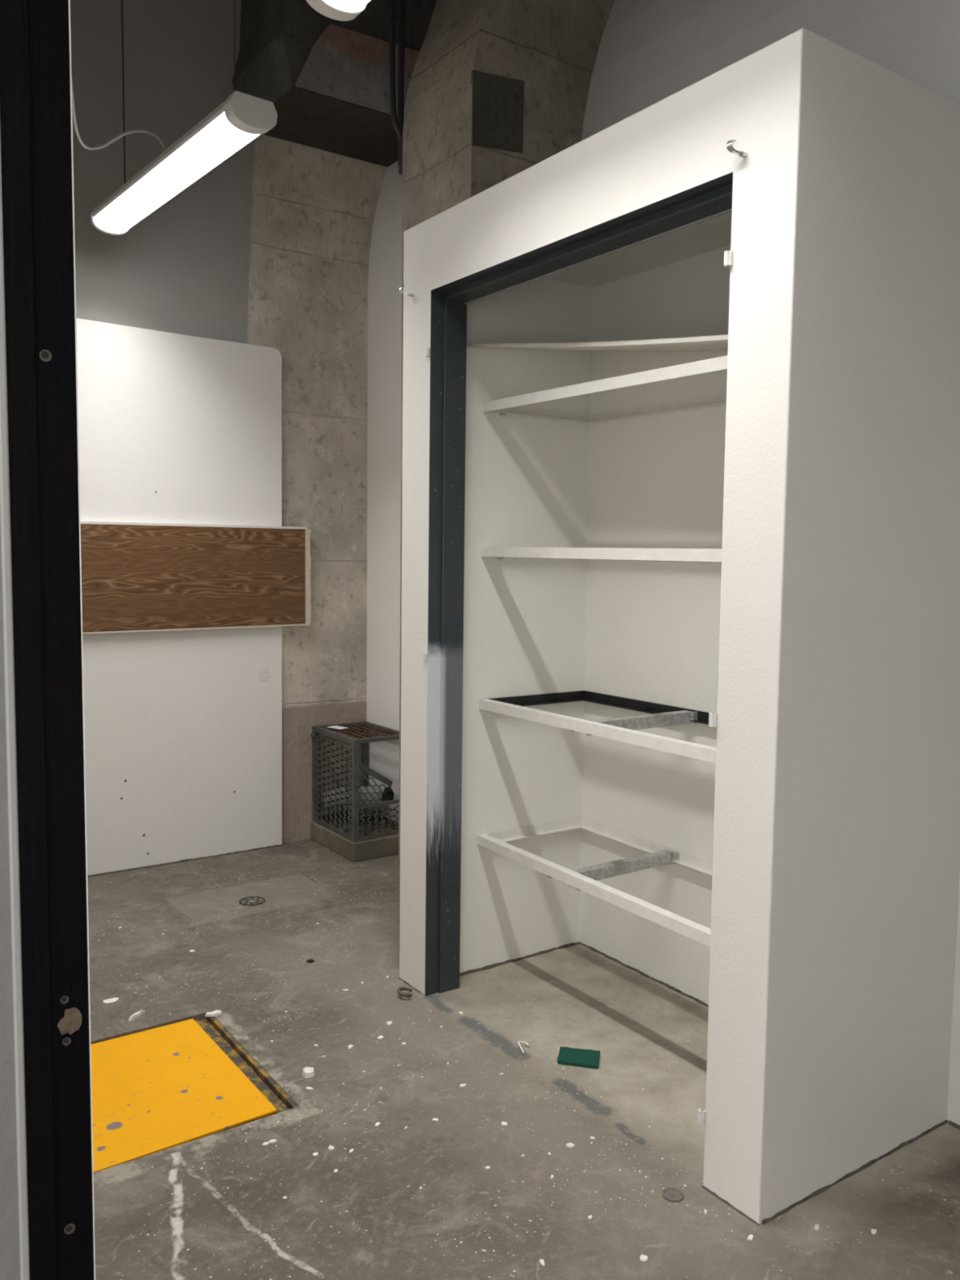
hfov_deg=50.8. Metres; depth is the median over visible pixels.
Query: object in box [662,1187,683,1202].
disc
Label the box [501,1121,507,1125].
flake
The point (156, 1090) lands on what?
floor hatch
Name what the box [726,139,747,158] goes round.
coat hook
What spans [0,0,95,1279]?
door frame
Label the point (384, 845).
concrete plinth
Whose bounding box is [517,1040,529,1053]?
strip
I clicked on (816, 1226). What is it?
flake
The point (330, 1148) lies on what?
flake
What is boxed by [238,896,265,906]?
floor drain
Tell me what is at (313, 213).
column
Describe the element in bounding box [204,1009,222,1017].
chunk
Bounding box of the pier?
[398,0,614,923]
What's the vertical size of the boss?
0.063 m
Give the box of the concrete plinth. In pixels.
[310,814,398,862]
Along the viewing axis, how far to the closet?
2.44 m
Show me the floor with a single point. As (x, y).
(213, 1206)
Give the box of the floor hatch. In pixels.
[90,1016,298,1173]
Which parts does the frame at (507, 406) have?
rail, rail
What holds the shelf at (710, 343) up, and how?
attached to the closet
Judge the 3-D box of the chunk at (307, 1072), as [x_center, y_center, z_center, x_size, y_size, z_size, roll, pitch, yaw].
[-0.480,1.208,2.833,0.034,0.018,0.039,-1,5,-15]
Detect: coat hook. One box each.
[399,285,413,297]
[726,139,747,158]
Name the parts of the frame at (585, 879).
rail, rail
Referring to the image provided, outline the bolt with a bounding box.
[306,959,314,963]
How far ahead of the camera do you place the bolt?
3.62 m
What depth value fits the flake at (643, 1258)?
2.10 m
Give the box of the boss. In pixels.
[257,667,270,680]
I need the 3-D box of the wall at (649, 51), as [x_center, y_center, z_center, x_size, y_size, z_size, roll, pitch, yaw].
[2.039,-0.924,2.403,1.245,4.400,4.135,-3,6,-35]
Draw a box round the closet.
[398,27,959,1225]
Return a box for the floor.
[87,838,959,1279]
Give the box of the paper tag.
[327,725,348,729]
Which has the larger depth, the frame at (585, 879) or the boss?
the boss
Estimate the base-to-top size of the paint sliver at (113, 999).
0.002 m
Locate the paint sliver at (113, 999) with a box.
[103,997,118,1003]
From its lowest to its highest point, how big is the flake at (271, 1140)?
0.003 m
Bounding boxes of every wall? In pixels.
[70,0,255,343]
[366,160,402,822]
[581,0,959,1124]
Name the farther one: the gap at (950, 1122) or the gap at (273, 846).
the gap at (273, 846)
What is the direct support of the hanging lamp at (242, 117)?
hanging from the ceiling
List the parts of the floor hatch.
support frame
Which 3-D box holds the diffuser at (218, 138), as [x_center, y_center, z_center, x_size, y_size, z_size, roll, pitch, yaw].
[-1.131,-1.669,3.695,0.142,0.045,1.300,-3,6,-38]
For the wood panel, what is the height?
0.499 m
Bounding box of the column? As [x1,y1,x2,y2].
[247,133,386,843]
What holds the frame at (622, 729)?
attached to the closet
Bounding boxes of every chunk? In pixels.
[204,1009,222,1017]
[302,1066,314,1078]
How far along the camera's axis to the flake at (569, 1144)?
2.50 m
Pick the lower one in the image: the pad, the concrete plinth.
the pad
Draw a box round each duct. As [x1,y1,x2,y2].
[231,0,436,167]
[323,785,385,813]
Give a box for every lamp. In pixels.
[71,0,277,235]
[306,0,370,21]
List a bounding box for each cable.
[388,0,402,172]
[397,0,405,175]
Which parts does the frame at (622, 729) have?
rail, rail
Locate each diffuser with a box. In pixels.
[93,112,259,232]
[324,0,370,10]
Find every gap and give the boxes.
[87,844,282,877]
[947,1120,959,1129]
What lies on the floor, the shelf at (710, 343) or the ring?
the ring
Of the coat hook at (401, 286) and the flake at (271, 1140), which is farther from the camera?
the coat hook at (401, 286)
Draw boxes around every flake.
[267,1139,276,1142]
[328,1145,334,1150]
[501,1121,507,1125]
[539,1258,545,1266]
[565,1142,574,1147]
[640,1254,648,1261]
[746,1234,753,1240]
[814,1223,818,1230]
[871,1228,876,1234]
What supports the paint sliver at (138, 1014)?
on the floor
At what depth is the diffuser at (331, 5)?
2.49 m
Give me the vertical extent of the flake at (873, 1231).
0.003 m
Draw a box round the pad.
[556,1046,599,1068]
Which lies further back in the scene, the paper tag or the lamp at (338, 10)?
the paper tag
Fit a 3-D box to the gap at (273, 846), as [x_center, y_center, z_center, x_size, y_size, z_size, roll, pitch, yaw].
[-1.722,1.056,4.551,1.786,0.011,0.008,-3,6,-35]
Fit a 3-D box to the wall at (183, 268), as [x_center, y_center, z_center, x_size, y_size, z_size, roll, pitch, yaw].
[-1.269,-1.195,4.907,3.600,4.450,0.250,-3,6,-35]
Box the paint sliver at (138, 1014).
[128,1008,145,1021]
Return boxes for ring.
[397,986,412,997]
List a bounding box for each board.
[76,318,281,875]
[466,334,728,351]
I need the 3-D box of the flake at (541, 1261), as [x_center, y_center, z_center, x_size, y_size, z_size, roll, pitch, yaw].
[0.128,1.284,2.088,0.010,0.003,0.020,0,5,-9]
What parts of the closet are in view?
door frame, panel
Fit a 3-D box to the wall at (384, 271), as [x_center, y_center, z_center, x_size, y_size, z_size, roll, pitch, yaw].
[0.259,-1.185,5.016,1.168,4.450,1.320,-3,6,-35]
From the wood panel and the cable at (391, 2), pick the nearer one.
the cable at (391, 2)
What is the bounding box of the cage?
[311,720,399,842]
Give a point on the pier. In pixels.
(497, 89)
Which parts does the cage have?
panel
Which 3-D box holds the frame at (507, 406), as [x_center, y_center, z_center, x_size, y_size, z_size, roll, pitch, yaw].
[0.583,-0.736,2.996,0.476,0.045,1.329,-3,6,-35]
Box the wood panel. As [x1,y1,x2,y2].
[80,521,311,634]
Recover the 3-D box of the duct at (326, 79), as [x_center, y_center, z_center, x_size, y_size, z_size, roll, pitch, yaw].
[-0.344,-2.876,4.899,1.567,0.975,0.572,-3,6,-35]
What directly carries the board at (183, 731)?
attached to the wall at (183, 268)
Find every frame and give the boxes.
[477,816,712,946]
[479,690,715,763]
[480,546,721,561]
[482,355,727,424]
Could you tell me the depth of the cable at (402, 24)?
3.81 m
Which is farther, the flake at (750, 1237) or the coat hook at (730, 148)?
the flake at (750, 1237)
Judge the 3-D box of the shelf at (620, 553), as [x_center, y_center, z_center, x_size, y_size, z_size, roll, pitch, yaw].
[0.577,-0.254,3.035,0.476,0.045,1.329,-3,6,-35]

